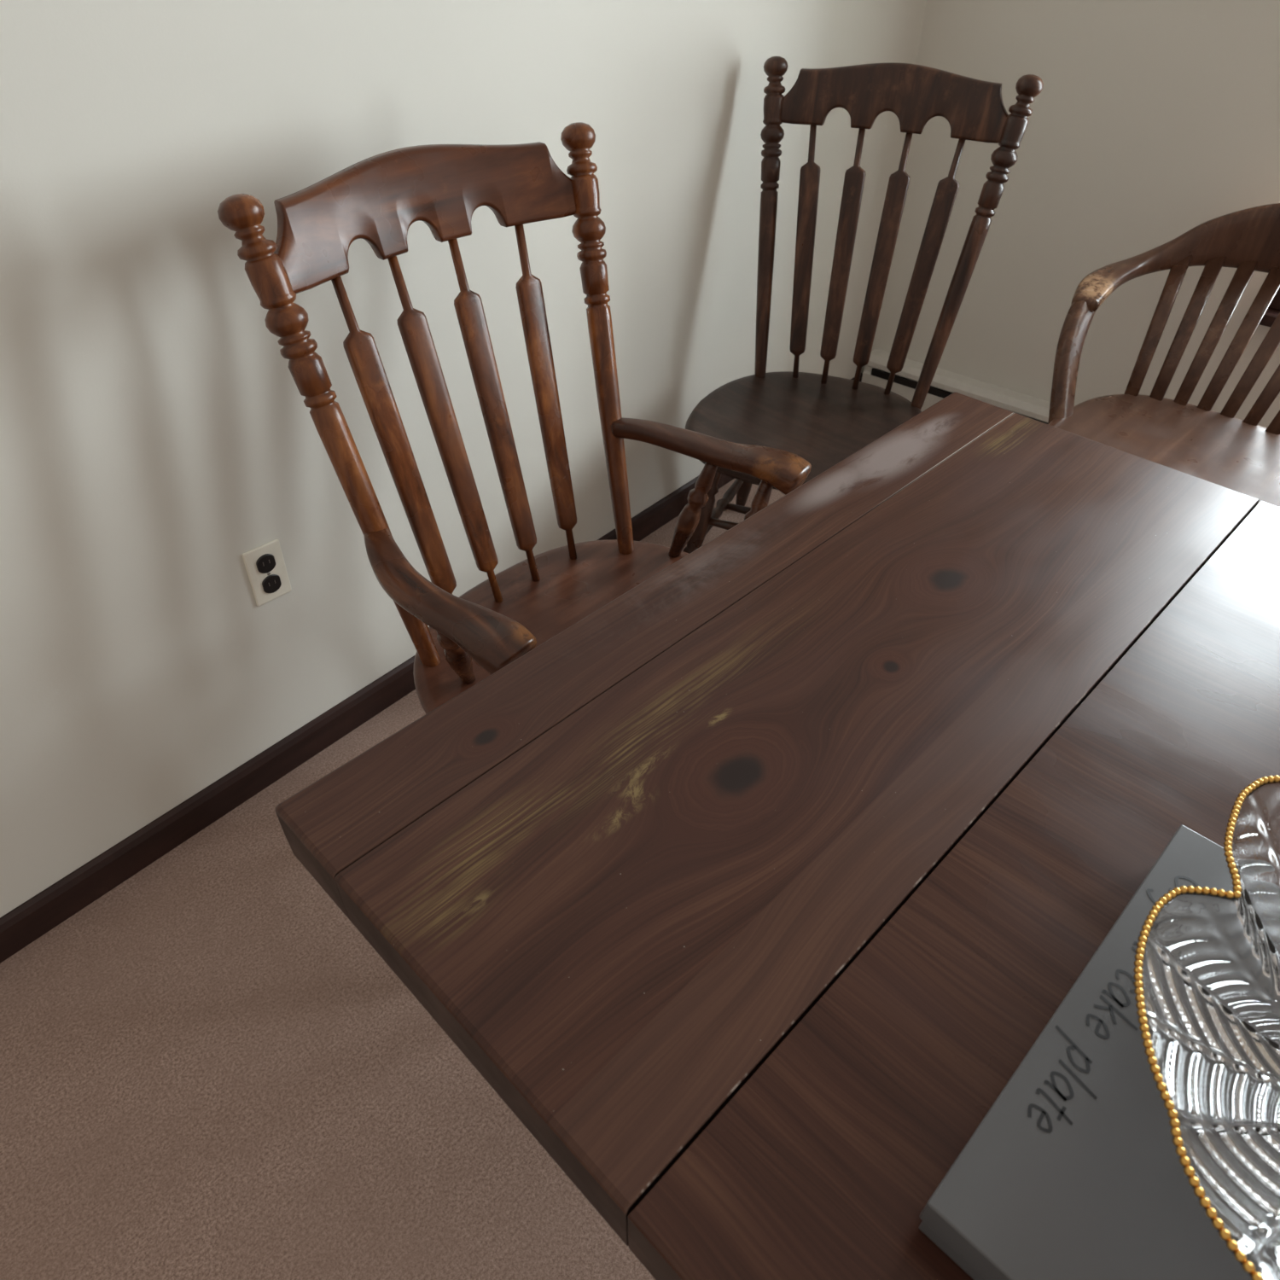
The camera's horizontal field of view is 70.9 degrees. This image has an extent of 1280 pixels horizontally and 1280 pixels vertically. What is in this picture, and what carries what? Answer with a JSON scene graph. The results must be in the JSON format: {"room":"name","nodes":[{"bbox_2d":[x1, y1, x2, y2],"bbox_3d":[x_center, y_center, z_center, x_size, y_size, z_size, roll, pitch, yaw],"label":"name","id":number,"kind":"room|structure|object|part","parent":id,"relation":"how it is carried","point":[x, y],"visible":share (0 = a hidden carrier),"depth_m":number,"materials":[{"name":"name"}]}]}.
{"room":"dining room","nodes":[
{"label":"dining room","id":0,"kind":"room"},
{"bbox_2d":[0,478,785,1279],"bbox_3d":[0.938,1.144,0.932,4.550,0.050,4.750,30,49,30],"label":"floor","id":1,"kind":"structure","parent":0,"point":[208,1071],"depth_m":1.38,"materials":[{"name":"carpet"}]},
{"bbox_2d":[217,122,811,714],"bbox_3d":[-0.090,-0.152,1.524,0.694,1.135,0.728,33,51,32],"label":"armchair","id":2,"kind":"object","parent":1,"relation":"on","point":[468,637],"visible":0.79,"depth_m":1.44,"materials":[{"name":"brown wood"}]},
{"bbox_3d":[-0.432,-0.258,1.323,0.238,0.710,0.058,24,46,25],"label":"post","id":3,"kind":"part","parent":2,"relation":"part of","materials":[{"name":"brown wood"}]},
{"bbox_3d":[-0.315,-0.652,1.336,0.112,0.125,0.572,33,51,32],"label":"crest rail","id":4,"kind":"part","parent":2,"relation":"part of","materials":[{"name":"brown wood"}]},
{"bbox_3d":[-0.297,-0.062,1.290,0.382,0.066,0.092,33,51,32],"label":"arm","id":5,"kind":"part","parent":2,"relation":"part of","materials":[{"name":"brown wood"}]},
{"bbox_3d":[-0.075,0.014,1.556,0.552,0.042,0.630,33,51,32],"label":"seat","id":6,"kind":"part","parent":2,"relation":"part of","materials":[{"name":"brown wood"}]},
{"bbox_3d":[-0.066,-0.498,1.600,0.058,0.711,0.254,-13,43,-15],"label":"post","id":7,"kind":"part","parent":2,"relation":"part of","materials":[{"name":"brown wood"}]},
{"bbox_3d":[0.123,-0.337,1.603,0.368,0.067,0.078,19,44,20],"label":"arm","id":8,"kind":"part","parent":2,"relation":"part of","materials":[{"name":"brown wood"}]},
{"bbox_2d":[274,392,1279,1279],"bbox_3d":[0.501,0.412,1.164,1.150,0.750,1.288,33,51,32],"label":"dining table","id":9,"kind":"object","parent":1,"relation":"on","point":[750,888],"visible":0.88,"depth_m":0.88,"materials":[{"name":"brown wood"}]},
{"bbox_2d":[919,825,1251,1279],"bbox_3d":[0.464,0.366,0.607,0.370,0.050,0.424,33,51,32],"label":"box","id":10,"kind":"object","parent":9,"relation":"on","point":[1074,1171],"visible":0.65,"depth_m":0.59,"materials":[{"name":"grey cardboard"}]},
{"bbox_2d":[1133,775,1279,1279],"bbox_3d":[0.548,0.302,0.585,0.440,0.076,0.451,19,44,21],"label":"dish","id":11,"kind":"object","parent":10,"relation":"on","point":[1207,969],"visible":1,"depth_m":0.62,"materials":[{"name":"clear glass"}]},
{"bbox_2d":[682,56,1043,553],"bbox_3d":[0.417,-0.637,2.091,0.597,1.124,0.641,21,45,22],"label":"chair","id":12,"kind":"object","parent":1,"relation":"on","point":[823,420],"visible":0.77,"depth_m":2.09,"materials":[{"name":"brown wood"}]},
{"bbox_3d":[0.147,-0.277,2.220,0.121,0.411,0.048,-18,44,-20],"label":"leg","id":13,"kind":"part","parent":12,"relation":"part of","materials":[{"name":"brown wood"}]},
{"bbox_3d":[0.308,-0.509,2.487,0.048,0.411,0.121,-10,42,-11],"label":"leg","id":14,"kind":"part","parent":12,"relation":"part of","materials":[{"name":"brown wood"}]},
{"bbox_3d":[0.305,-0.984,2.166,0.055,0.699,0.177,-2,41,-3],"label":"post","id":15,"kind":"part","parent":12,"relation":"part of","materials":[{"name":"brown wood"}]},
{"bbox_3d":[0.408,-0.499,2.146,0.583,0.042,0.576,33,51,32],"label":"seat","id":16,"kind":"part","parent":12,"relation":"part of","materials":[{"name":"brown wood"}]},
{"bbox_3d":[0.551,-1.173,1.949,0.535,0.123,0.078,17,44,18],"label":"crest rail","id":17,"kind":"part","parent":12,"relation":"part of","materials":[{"name":"brown wood"}]},
{"bbox_3d":[0.739,-0.855,2.017,0.181,0.699,0.055,-24,46,-25],"label":"post","id":18,"kind":"part","parent":12,"relation":"part of","materials":[{"name":"brown wood"}]},
{"bbox_2d":[1047,203,1279,506],"bbox_3d":[1.290,-0.452,2.070,0.801,0.872,0.774,33,51,32],"label":"armchair","id":19,"kind":"object","parent":1,"relation":"on","point":[1223,449],"visible":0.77,"depth_m":2.12,"materials":[{"name":"brown wood"}]},
{"bbox_3d":[1.023,-0.661,2.141,0.080,0.289,0.233,11,42,13],"label":"arm post","id":20,"kind":"part","parent":19,"relation":"part of","materials":[{"name":"brown wood"}]},
{"bbox_3d":[1.211,-0.400,2.010,0.580,0.035,0.550,33,51,32],"label":"seat","id":21,"kind":"part","parent":19,"relation":"part of","materials":[{"name":"brown wood"}]},
{"bbox_3d":[1.422,-0.783,1.957,0.801,0.225,0.402,33,51,32],"label":"bent arm and crest","id":22,"kind":"part","parent":19,"relation":"part of","materials":[{"name":"brown wood"}]},
{"bbox_2d":[0,0,926,917],"bbox_3d":[-0.713,-0.739,1.192,0.120,2.450,4.750,30,49,30],"label":"wall","id":23,"kind":"structure","parent":0,"point":[156,434],"depth_m":1.54,"materials":[{"name":"paint"}]},
{"bbox_2d":[241,538,291,606],"bbox_3d":[-0.680,-0.122,1.646,0.010,0.119,0.077,30,49,30],"label":"wall outlet","id":24,"kind":"object","parent":23,"relation":"attached to","point":[264,564],"visible":1,"depth_m":1.64,"materials":[{"name":"plastic"}]},
{"bbox_2d":[256,553,275,573],"bbox_3d":[-0.678,-0.139,1.631,0.005,0.037,0.035,30,49,30],"label":"socket","id":25,"kind":"object","parent":24,"relation":"attached to","point":[265,563],"depth_m":1.63,"materials":[{"name":"black plastic"}]},
{"bbox_2d":[261,574,281,593],"bbox_3d":[-0.680,-0.104,1.660,0.005,0.037,0.035,30,49,30],"label":"socket","id":26,"kind":"object","parent":24,"relation":"attached to","point":[270,583],"depth_m":1.66,"materials":[{"name":"black plastic"}]},
{"bbox_2d":[0,372,862,963],"bbox_3d":[-0.717,0.226,1.889,0.014,0.080,4.584,30,49,30],"label":"baseboard","id":27,"kind":"structure","parent":23,"relation":"attached to","point":[45,910],"depth_m":1.77,"materials":[{"name":"brown wood"}]},
{"bbox_2d":[863,0,1279,428],"bbox_3d":[2.502,-0.906,1.386,4.400,2.450,0.150,30,49,30],"label":"wall","id":28,"kind":"structure","parent":0,"point":[1151,122],"depth_m":2.42,"materials":[{"name":"paint"}]},
{"bbox_2d":[861,348,1050,424],"bbox_3d":[1.839,-0.339,2.454,2.770,0.152,0.062,30,49,30],"label":"baseboard heater","id":29,"kind":"object","parent":28,"relation":"attached to","point":[945,382],"visible":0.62,"depth_m":2.95,"materials":[{"name":"white metal"}]},
{"bbox_2d":[1259,308,1279,326],"bbox_3d":[1.836,-0.696,2.149,0.680,0.030,0.059,30,49,30],"label":"sill","id":30,"kind":"structure","parent":28,"relation":"attached to","point":[1271,315],"depth_m":2.28,"materials":[{"name":"brown wood"}]},
{"bbox_2d":[1268,286,1279,310],"bbox_3d":[1.634,-1.421,1.787,0.070,1.540,0.017,30,49,30],"label":"door frame","id":31,"kind":"structure","parent":28,"relation":"attached to","point":[1275,305],"depth_m":2.28,"materials":[{"name":"brown wood"}]}
]}

